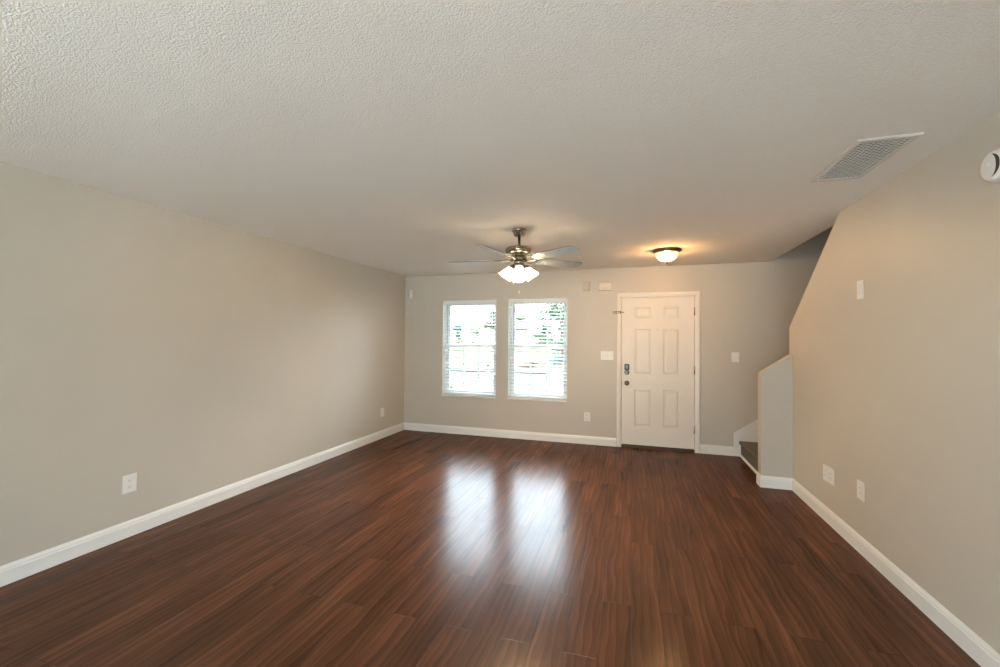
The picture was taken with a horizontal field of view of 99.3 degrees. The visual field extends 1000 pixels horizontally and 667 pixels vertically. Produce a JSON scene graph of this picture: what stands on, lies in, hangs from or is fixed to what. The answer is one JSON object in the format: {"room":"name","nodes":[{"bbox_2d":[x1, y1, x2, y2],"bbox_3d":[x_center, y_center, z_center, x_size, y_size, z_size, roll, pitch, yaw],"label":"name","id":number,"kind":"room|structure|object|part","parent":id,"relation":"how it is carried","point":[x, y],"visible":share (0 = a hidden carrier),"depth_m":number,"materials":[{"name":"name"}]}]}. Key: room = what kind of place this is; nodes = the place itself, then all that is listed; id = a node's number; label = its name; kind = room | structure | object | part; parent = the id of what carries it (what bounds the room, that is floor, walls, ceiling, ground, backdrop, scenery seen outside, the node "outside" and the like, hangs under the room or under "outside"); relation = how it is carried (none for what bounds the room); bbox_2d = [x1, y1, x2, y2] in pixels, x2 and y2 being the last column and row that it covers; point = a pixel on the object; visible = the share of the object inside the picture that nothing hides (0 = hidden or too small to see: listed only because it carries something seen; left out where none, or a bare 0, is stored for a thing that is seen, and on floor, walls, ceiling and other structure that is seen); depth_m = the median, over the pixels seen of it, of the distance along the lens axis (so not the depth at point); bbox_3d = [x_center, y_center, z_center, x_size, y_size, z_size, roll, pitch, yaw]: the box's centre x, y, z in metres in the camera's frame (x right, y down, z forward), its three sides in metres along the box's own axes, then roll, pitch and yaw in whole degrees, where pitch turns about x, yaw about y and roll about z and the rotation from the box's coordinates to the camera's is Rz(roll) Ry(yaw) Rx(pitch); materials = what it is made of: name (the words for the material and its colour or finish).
{"room":"empty living room","nodes":[
{"label":"empty living room","id":0,"kind":"room"},
{"bbox_2d":[0,162,404,565],"bbox_3d":[-2.875,0.237,2.661,0.140,2.440,8.665,0,-1,17],"label":"wall","id":1,"kind":"structure","parent":0,"point":[192,356],"depth_m":3.24,"materials":[{"name":"beige paint"}]},
{"bbox_2d":[122,473,136,494],"bbox_3d":[-2.674,1.083,3.065,0.010,0.130,0.092,0,-1,17],"label":"wall outlet","id":2,"kind":"object","parent":1,"relation":"attached to","point":[129,482],"visible":1,"depth_m":3.06,"materials":[{"name":"white plastic"}]},
{"bbox_2d":[0,423,403,586],"bbox_3d":[-2.792,1.400,2.681,0.014,0.114,8.510,0,-1,17],"label":"baseboard","id":3,"kind":"structure","parent":1,"relation":"attached to","point":[11,572],"depth_m":3.23,"materials":[{"name":"white paint"}]},
{"bbox_2d":[380,408,383,416],"bbox_3d":[-1.708,1.146,6.172,0.010,0.126,0.090,0,-1,17],"label":"wall outlet","id":4,"kind":"object","parent":1,"relation":"attached to","point":[382,409],"visible":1,"depth_m":6.17,"materials":[{"name":"white plastic"}]},
{"bbox_2d":[0,430,980,666],"bbox_3d":[0.106,1.528,1.799,6.354,0.120,8.830,0,-1,17],"label":"floor","id":5,"kind":"structure","parent":0,"point":[404,548],"depth_m":2.57,"materials":[{"name":"brown wood"}]},
{"bbox_2d":[739,441,757,471],"bbox_3d":[2.813,0.134,2.427,1.362,2.729,5.704,0,-1,17],"label":"staircase","id":6,"kind":"structure","parent":5,"relation":"on","point":[749,450],"depth_m":4.98,"materials":[{"name":"beige carpet"}]},
{"bbox_2d":[0,0,999,276],"bbox_3d":[-0.426,-1.105,1.925,5.244,0.260,8.665,0,-1,17],"label":"ceiling","id":7,"kind":"structure","parent":0,"point":[400,137],"depth_m":1.86,"materials":[{"name":"white paint"}]},
{"bbox_2d":[448,227,582,293],"bbox_3d":[0.133,-0.644,3.829,1.244,0.594,1.270,0,-1,17],"label":"ceiling fan","id":8,"kind":"object","parent":7,"relation":"hanging from","point":[518,253],"visible":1,"depth_m":3.78,"materials":[{"name":"silver metal"}]},
{"bbox_3d":[-0.241,-0.667,3.921,0.475,0.006,0.138,0,12,12],"label":"blade","id":9,"kind":"part","parent":8,"relation":"part of","materials":[{"name":"grey wood"}]},
{"bbox_3d":[-0.039,-0.672,3.467,0.138,0.006,0.475,15,6,29],"label":"blade","id":10,"kind":"part","parent":8,"relation":"part of","materials":[{"name":"grey wood"}]},
{"bbox_3d":[0.071,-0.549,3.831,0.123,0.106,0.124,34,-1,0],"label":"lamp shade","id":11,"kind":"part","parent":8,"relation":"part of","materials":[{"name":"white glass"}]},
{"bbox_3d":[0.171,-0.547,3.932,0.124,0.106,0.123,0,33,0],"label":"lamp shade","id":12,"kind":"part","parent":8,"relation":"part of","materials":[{"name":"white glass"}]},
{"bbox_3d":[0.172,-0.550,3.731,0.124,0.106,0.123,0,-35,0],"label":"lamp shade","id":13,"kind":"part","parent":8,"relation":"part of","materials":[{"name":"white glass"}]},
{"bbox_3d":[0.272,-0.548,3.831,0.123,0.106,0.124,-34,-1,0],"label":"lamp shade","id":14,"kind":"part","parent":8,"relation":"part of","materials":[{"name":"white glass"}]},
{"bbox_3d":[0.455,-0.667,3.519,0.138,0.006,0.475,18,-13,-40],"label":"blade","id":15,"kind":"part","parent":8,"relation":"part of","materials":[{"name":"grey wood"}]},
{"bbox_3d":[0.558,-0.659,4.005,0.475,0.006,0.138,1,-14,-24],"label":"blade","id":16,"kind":"part","parent":8,"relation":"part of","materials":[{"name":"wood"}]},
{"bbox_2d":[652,247,681,263],"bbox_3d":[1.832,-0.840,4.666,0.306,0.149,0.306,0,-1,17],"label":"ceiling light","id":17,"kind":"object","parent":7,"relation":"attached to","point":[668,254],"visible":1,"depth_m":4.58,"materials":[{"name":"white glass"}]},
{"bbox_3d":[1.832,-0.836,4.666,0.242,0.098,0.242,0,-1,17],"label":"lamp shade","id":18,"kind":"part","parent":17,"relation":"part of","materials":[{"name":"white glass"}]},
{"bbox_2d":[810,132,923,181],"bbox_3d":[1.968,-0.944,2.325,0.263,0.009,0.575,0,-1,17],"label":"ceiling vent","id":19,"kind":"object","parent":7,"relation":"in","point":[860,158],"visible":1,"depth_m":2.27,"materials":[{"name":"white metal"}]},
{"bbox_2d":[404,225,833,446],"bbox_3d":[1.413,-0.958,5.974,6.354,5.000,0.165,0,-1,17],"label":"wall","id":20,"kind":"structure","parent":0,"point":[748,309],"depth_m":5.86,"materials":[{"name":"beige paint"}]},
{"bbox_2d":[410,290,413,298],"bbox_3d":[-1.400,-0.625,6.735,0.072,0.140,0.040,0,-1,17],"label":"sensor","id":21,"kind":"object","parent":20,"relation":"attached to","point":[411,291],"visible":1,"depth_m":6.72,"materials":[{"name":"beige plastic"}]},
{"bbox_2d":[441,393,495,398],"bbox_3d":[-0.470,0.950,6.480,0.871,0.028,0.122,0,-1,17],"label":"trim","id":22,"kind":"structure","parent":20,"relation":"attached to","point":[443,394],"depth_m":6.43,"materials":[{"name":"white paint"}]},
{"bbox_2d":[442,300,495,395],"bbox_3d":[-0.451,0.224,6.532,0.871,1.456,0.162,0,-1,17],"label":"window","id":23,"kind":"structure","parent":20,"relation":"in","point":[445,344],"depth_m":6.61,"materials":[{"name":"white plastic"}]},
{"bbox_3d":[-0.437,0.225,6.579,0.871,1.456,0.063,0,-1,17],"label":"frame","id":24,"kind":"part","parent":23,"relation":"part of","materials":[{"name":"white plastic"}]},
{"bbox_2d":[443,300,495,395],"bbox_3d":[-0.464,0.211,6.492,0.855,1.431,0.072,0,-1,17],"label":"window blind","id":25,"kind":"object","parent":23,"relation":"attached to","point":[446,303],"visible":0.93,"depth_m":6.49,"materials":[{"name":"white plastic"}]},
{"bbox_3d":[-0.467,0.916,6.489,0.849,0.020,0.050,0,-1,17],"label":"rail","id":26,"kind":"part","parent":25,"relation":"part of","materials":[{"name":"white plastic"}]},
{"bbox_3d":[-0.444,0.545,6.560,0.797,0.740,0.024,0,-1,17],"label":"sash","id":27,"kind":"part","parent":23,"relation":"part of","materials":[{"name":"white plastic"}]},
{"bbox_3d":[-0.430,-0.127,6.597,0.797,0.678,0.024,0,-1,17],"label":"sash","id":28,"kind":"part","parent":23,"relation":"part of","materials":[{"name":"white plastic"}]},
{"bbox_2d":[404,422,615,446],"bbox_3d":[0.025,1.477,6.269,3.266,0.114,0.014,0,-1,17],"label":"baseboard","id":29,"kind":"structure","parent":20,"relation":"attached to","point":[565,438],"depth_m":6.21,"materials":[{"name":"white paint"}]},
{"bbox_2d":[507,396,566,401],"bbox_3d":[0.542,0.954,6.165,0.872,0.028,0.122,0,-1,17],"label":"trim","id":30,"kind":"structure","parent":20,"relation":"attached to","point":[509,397],"depth_m":6.14,"materials":[{"name":"white paint"}]},
{"bbox_2d":[508,298,567,396],"bbox_3d":[0.560,0.224,6.218,0.872,1.464,0.162,0,-1,17],"label":"window","id":31,"kind":"structure","parent":20,"relation":"in","point":[510,330],"depth_m":6.28,"materials":[{"name":"white plastic"}]},
{"bbox_2d":[509,298,566,398],"bbox_3d":[0.548,0.210,6.177,0.856,1.439,0.072,0,-1,17],"label":"window blind","id":32,"kind":"object","parent":31,"relation":"attached to","point":[526,301],"visible":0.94,"depth_m":6.17,"materials":[{"name":"white plastic"}]},
{"bbox_3d":[0.282,0.224,6.269,0.002,1.370,0.055,0,-1,17],"label":"ladder cord","id":33,"kind":"part","parent":32,"relation":"part of","materials":[{"name":"white fabric"}]},
{"bbox_3d":[0.545,0.920,6.175,0.850,0.020,0.050,0,-1,17],"label":"rail","id":34,"kind":"part","parent":32,"relation":"part of","materials":[{"name":"white plastic"}]},
{"bbox_3d":[0.818,0.226,6.102,0.002,1.370,0.055,0,-1,17],"label":"ladder cord","id":35,"kind":"part","parent":32,"relation":"part of","materials":[{"name":"white fabric"}]},
{"bbox_3d":[0.568,0.549,6.245,0.798,0.740,0.024,0,-1,17],"label":"sash","id":36,"kind":"part","parent":31,"relation":"part of","materials":[{"name":"white plastic"}]},
{"bbox_3d":[0.582,-0.127,6.282,0.798,0.686,0.024,0,-1,17],"label":"sash","id":37,"kind":"part","parent":31,"relation":"part of","materials":[{"name":"white glass"}]},
{"bbox_2d":[584,281,589,290],"bbox_3d":[1.211,-0.661,5.926,0.088,0.132,0.037,0,-1,17],"label":"wall box","id":38,"kind":"object","parent":20,"relation":"attached to","point":[586,283],"visible":1,"depth_m":5.91,"materials":[{"name":"beige plastic"}]},
{"bbox_3d":[1.206,-0.661,5.910,0.060,0.100,0.004,0,-1,17],"label":"panel","id":39,"kind":"part","parent":38,"relation":"part of","materials":[{"name":"beige plastic"}]},
{"bbox_2d":[584,412,589,420],"bbox_3d":[1.212,1.158,5.908,0.086,0.126,0.010,0,-1,17],"label":"wall outlet","id":40,"kind":"object","parent":20,"relation":"attached to","point":[586,414],"visible":1,"depth_m":5.91,"materials":[{"name":"white plastic"}]},
{"bbox_2d":[599,283,611,290],"bbox_3d":[1.452,-0.646,5.854,0.172,0.104,0.031,0,-1,17],"label":"door chime","id":41,"kind":"object","parent":20,"relation":"attached to","point":[602,286],"visible":1,"depth_m":5.84,"materials":[{"name":"beige plastic"}]},
{"bbox_2d":[601,351,613,359],"bbox_3d":[1.472,0.302,5.837,0.174,0.122,0.019,0,-1,17],"label":"light switch","id":42,"kind":"object","parent":20,"relation":"attached to","point":[605,355],"visible":1,"depth_m":5.84,"materials":[{"name":"white plastic"}]},
{"bbox_2d":[621,296,694,452],"bbox_3d":[2.105,0.515,5.691,0.931,2.055,0.195,0,-1,17],"label":"door","id":43,"kind":"structure","parent":20,"relation":"in","point":[658,338],"depth_m":5.66,"materials":[{"name":"white paint"}]},
{"bbox_2d":[616,291,699,452],"bbox_3d":[2.090,0.496,5.643,1.039,2.092,0.016,0,-1,17],"label":"trim","id":44,"kind":"structure","parent":20,"relation":"attached to","point":[696,294],"depth_m":5.59,"materials":[{"name":"white paint"}]},
{"bbox_2d":[700,444,733,455],"bbox_3d":[2.765,1.487,5.417,0.385,0.114,0.014,0,-1,17],"label":"baseboard","id":45,"kind":"structure","parent":20,"relation":"attached to","point":[704,449],"depth_m":5.41,"materials":[{"name":"white paint"}]},
{"bbox_2d":[731,352,738,361],"bbox_3d":[2.977,0.300,5.370,0.088,0.125,0.019,0,-1,17],"label":"light switch","id":46,"kind":"object","parent":20,"relation":"attached to","point":[734,355],"visible":1,"depth_m":5.37,"materials":[{"name":"white plastic"}]},
{"bbox_2d":[734,420,757,456],"bbox_3d":[3.626,0.907,5.158,1.409,1.280,0.018,0,-1,17],"label":"trim","id":47,"kind":"structure","parent":20,"relation":"attached to","point":[749,433],"depth_m":5.32,"materials":[{"name":"white paint"}]},
{"bbox_2d":[758,354,792,477],"bbox_3d":[2.750,0.868,4.246,0.272,1.318,0.114,0,-1,17],"label":"wall","id":48,"kind":"structure","parent":0,"point":[775,382],"depth_m":4.19,"materials":[{"name":"beige paint"}]},
{"bbox_2d":[740,455,756,473],"bbox_3d":[2.858,1.521,4.822,0.012,0.029,1.058,0,-1,17],"label":"trim","id":49,"kind":"structure","parent":48,"relation":"attached to","point":[741,456],"depth_m":4.94,"materials":[{"name":"white paint"}]},
{"bbox_2d":[789,111,999,653],"bbox_3d":[2.192,0.265,1.787,0.115,2.440,5.122,0,-1,17],"label":"wall","id":50,"kind":"structure","parent":0,"point":[896,388],"depth_m":2.33,"materials":[{"name":"beige paint"}]},
{"bbox_2d":[823,464,827,481],"bbox_3d":[2.638,1.130,3.442,0.009,0.124,0.088,0,-1,17],"label":"wall outlet","id":51,"kind":"object","parent":50,"relation":"attached to","point":[825,468],"visible":1,"depth_m":3.43,"materials":[{"name":"white plastic"}]},
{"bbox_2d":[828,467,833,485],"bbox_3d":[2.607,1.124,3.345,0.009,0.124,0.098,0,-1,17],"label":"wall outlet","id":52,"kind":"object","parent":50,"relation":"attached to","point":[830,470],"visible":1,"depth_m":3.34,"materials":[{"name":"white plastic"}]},
{"bbox_2d":[857,280,863,299],"bbox_3d":[2.482,-0.301,2.928,0.011,0.128,0.088,0,-1,17],"label":"light switch","id":53,"kind":"object","parent":50,"relation":"attached to","point":[860,284],"visible":1,"depth_m":2.92,"materials":[{"name":"white plastic"}]},
{"bbox_2d":[857,479,864,501],"bbox_3d":[2.474,1.077,2.915,0.009,0.124,0.092,0,-1,17],"label":"wall outlet","id":54,"kind":"object","parent":50,"relation":"attached to","point":[860,485],"visible":1,"depth_m":2.90,"materials":[{"name":"white plastic"}]},
{"bbox_2d":[756,472,999,666],"bbox_3d":[1.653,1.407,0.743,0.286,0.114,7.447,0,-1,17],"label":"baseboard","id":55,"kind":"structure","parent":50,"relation":"attached to","point":[963,636],"depth_m":2.44,"materials":[{"name":"white paint"}]},
{"bbox_2d":[980,148,999,182],"bbox_3d":[2.127,-0.722,1.826,0.036,0.140,0.140,0,-1,17],"label":"smoke detector","id":56,"kind":"object","parent":50,"relation":"attached to","point":[990,166],"visible":1,"depth_m":1.82,"materials":[{"name":"white plastic"}]},
{"label":"outside","id":57,"kind":"structure","parent":0,"visible":0},
{"bbox_2d":[450,371,562,385],"bbox_3d":[-13.013,2.419,25.548,100.000,0.400,6.850,0,-1,17],"label":"street","id":58,"kind":"structure","parent":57,"point":[451,374],"depth_m":21.55,"materials":[{"name":"grey asphalt"}]},
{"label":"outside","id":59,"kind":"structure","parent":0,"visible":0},
{"bbox_2d":[450,345,562,371],"bbox_3d":[-8.691,1.890,39.453,100.000,1.750,21.750,0,-1,17],"label":"bank","id":60,"kind":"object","parent":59,"point":[481,349],"depth_m":33.69,"materials":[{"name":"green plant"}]},
{"bbox_2d":[481,330,493,343],"bbox_3d":[-0.782,0.544,45.529,2.100,1.850,2.900,0,-1,17],"label":"garden shed","id":61,"kind":"object","parent":60,"relation":"on","point":[482,339],"visible":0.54,"depth_m":44.35,"materials":[{"name":"white"}]},
{"bbox_2d":[520,362,537,367],"bbox_3d":[1.598,2.043,26.723,1.380,0.560,0.680,1,-1,-21],"label":"steps","id":62,"kind":"structure","parent":60,"relation":"on","point":[529,362],"depth_m":26.57,"materials":[{"name":"brown wood"}]},
{"bbox_2d":[527,328,554,345],"bbox_3d":[3.889,0.331,41.529,2.810,2.373,2.343,0,-1,17],"label":"tree","id":63,"kind":"object","parent":60,"relation":"on","point":[545,329],"visible":0.59,"depth_m":41.42,"materials":[{"name":"green plant"}]},
{"bbox_2d":[536,304,563,365],"bbox_3d":[3.920,-0.097,27.218,3.632,4.526,2.719,1,-1,-13],"label":"leafy tree","id":64,"kind":"object","parent":60,"relation":"on","point":[542,308],"visible":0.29,"depth_m":26.80,"materials":[{"name":"green plant"}]},
{"bbox_2d":[548,353,562,370],"bbox_3d":[3.707,1.668,25.478,1.890,1.170,1.214,1,-1,-19],"label":"shrub","id":65,"kind":"object","parent":60,"relation":"on","point":[561,357],"visible":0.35,"depth_m":25.22,"materials":[{"name":"green plant"}]},
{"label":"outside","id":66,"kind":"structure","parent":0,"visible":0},
{"bbox_2d":[450,381,555,385],"bbox_3d":[-14.066,2.250,22.160,100.000,0.400,0.250,0,-1,17],"label":"curb","id":67,"kind":"object","parent":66,"point":[450,381],"depth_m":17.52,"materials":[{"name":"grey concrete"}]},
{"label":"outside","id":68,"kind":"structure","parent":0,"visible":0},
{"bbox_2d":[450,369,562,374],"bbox_3d":[-11.959,2.359,28.940,100.000,0.400,0.250,0,-1,17],"label":"curb","id":69,"kind":"object","parent":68,"point":[460,369],"depth_m":24.70,"materials":[{"name":"grey concrete"}]},
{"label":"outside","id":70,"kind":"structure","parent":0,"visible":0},
{"bbox_2d":[451,340,554,343],"bbox_3d":[0.742,1.855,86.662,170.000,0.700,74.000,0,-1,17],"label":"field","id":71,"kind":"structure","parent":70,"point":[467,341],"depth_m":64.75,"materials":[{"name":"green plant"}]},
{"bbox_2d":[451,326,463,343],"bbox_3d":[-5.367,0.043,51.781,1.848,2.466,1.341,0,-1,0],"label":"leafy tree","id":72,"kind":"object","parent":71,"relation":"on","point":[456,328],"visible":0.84,"depth_m":51.74,"materials":[{"name":"green plant"}]},
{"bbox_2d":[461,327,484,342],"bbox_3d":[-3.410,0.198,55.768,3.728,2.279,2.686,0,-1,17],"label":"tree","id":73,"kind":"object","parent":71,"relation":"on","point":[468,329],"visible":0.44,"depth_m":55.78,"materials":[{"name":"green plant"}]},
{"bbox_2d":[484,309,494,329],"bbox_3d":[-0.706,-0.773,48.409,2.691,4.084,2.477,0,-1,44],"label":"leafy tree","id":74,"kind":"object","parent":71,"relation":"on","point":[487,316],"visible":0.27,"depth_m":48.22,"materials":[{"name":"green plant"}]},
{"bbox_2d":[516,326,528,343],"bbox_3d":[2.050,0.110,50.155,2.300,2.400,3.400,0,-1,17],"label":"brick house","id":75,"kind":"structure","parent":71,"relation":"on","point":[518,330],"depth_m":48.63,"materials":[{"name":"grey"}]},
{"bbox_2d":[516,313,538,326],"bbox_3d":[3.185,-0.699,55.937,3.906,4.161,2.576,1,-1,-24],"label":"tree","id":76,"kind":"object","parent":71,"relation":"on","point":[520,314],"visible":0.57,"depth_m":55.60,"materials":[{"name":"green plant"}]},
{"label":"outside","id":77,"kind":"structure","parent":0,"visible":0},
{"bbox_2d":[450,383,562,392],"bbox_3d":[-14.652,2.226,20.274,100.000,0.400,3.700,0,-1,17],"label":"sidewalk","id":78,"kind":"structure","parent":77,"point":[457,384],"depth_m":16.21,"materials":[{"name":"concrete"}]},
{"bbox_2d":[479,353,491,386],"bbox_3d":[-0.575,1.439,16.801,0.460,1.300,0.188,0,-1,17],"label":"mailbox","id":79,"kind":"object","parent":78,"relation":"on","point":[480,362],"visible":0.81,"depth_m":16.73,"materials":[{"name":"white metal"}]}
]}

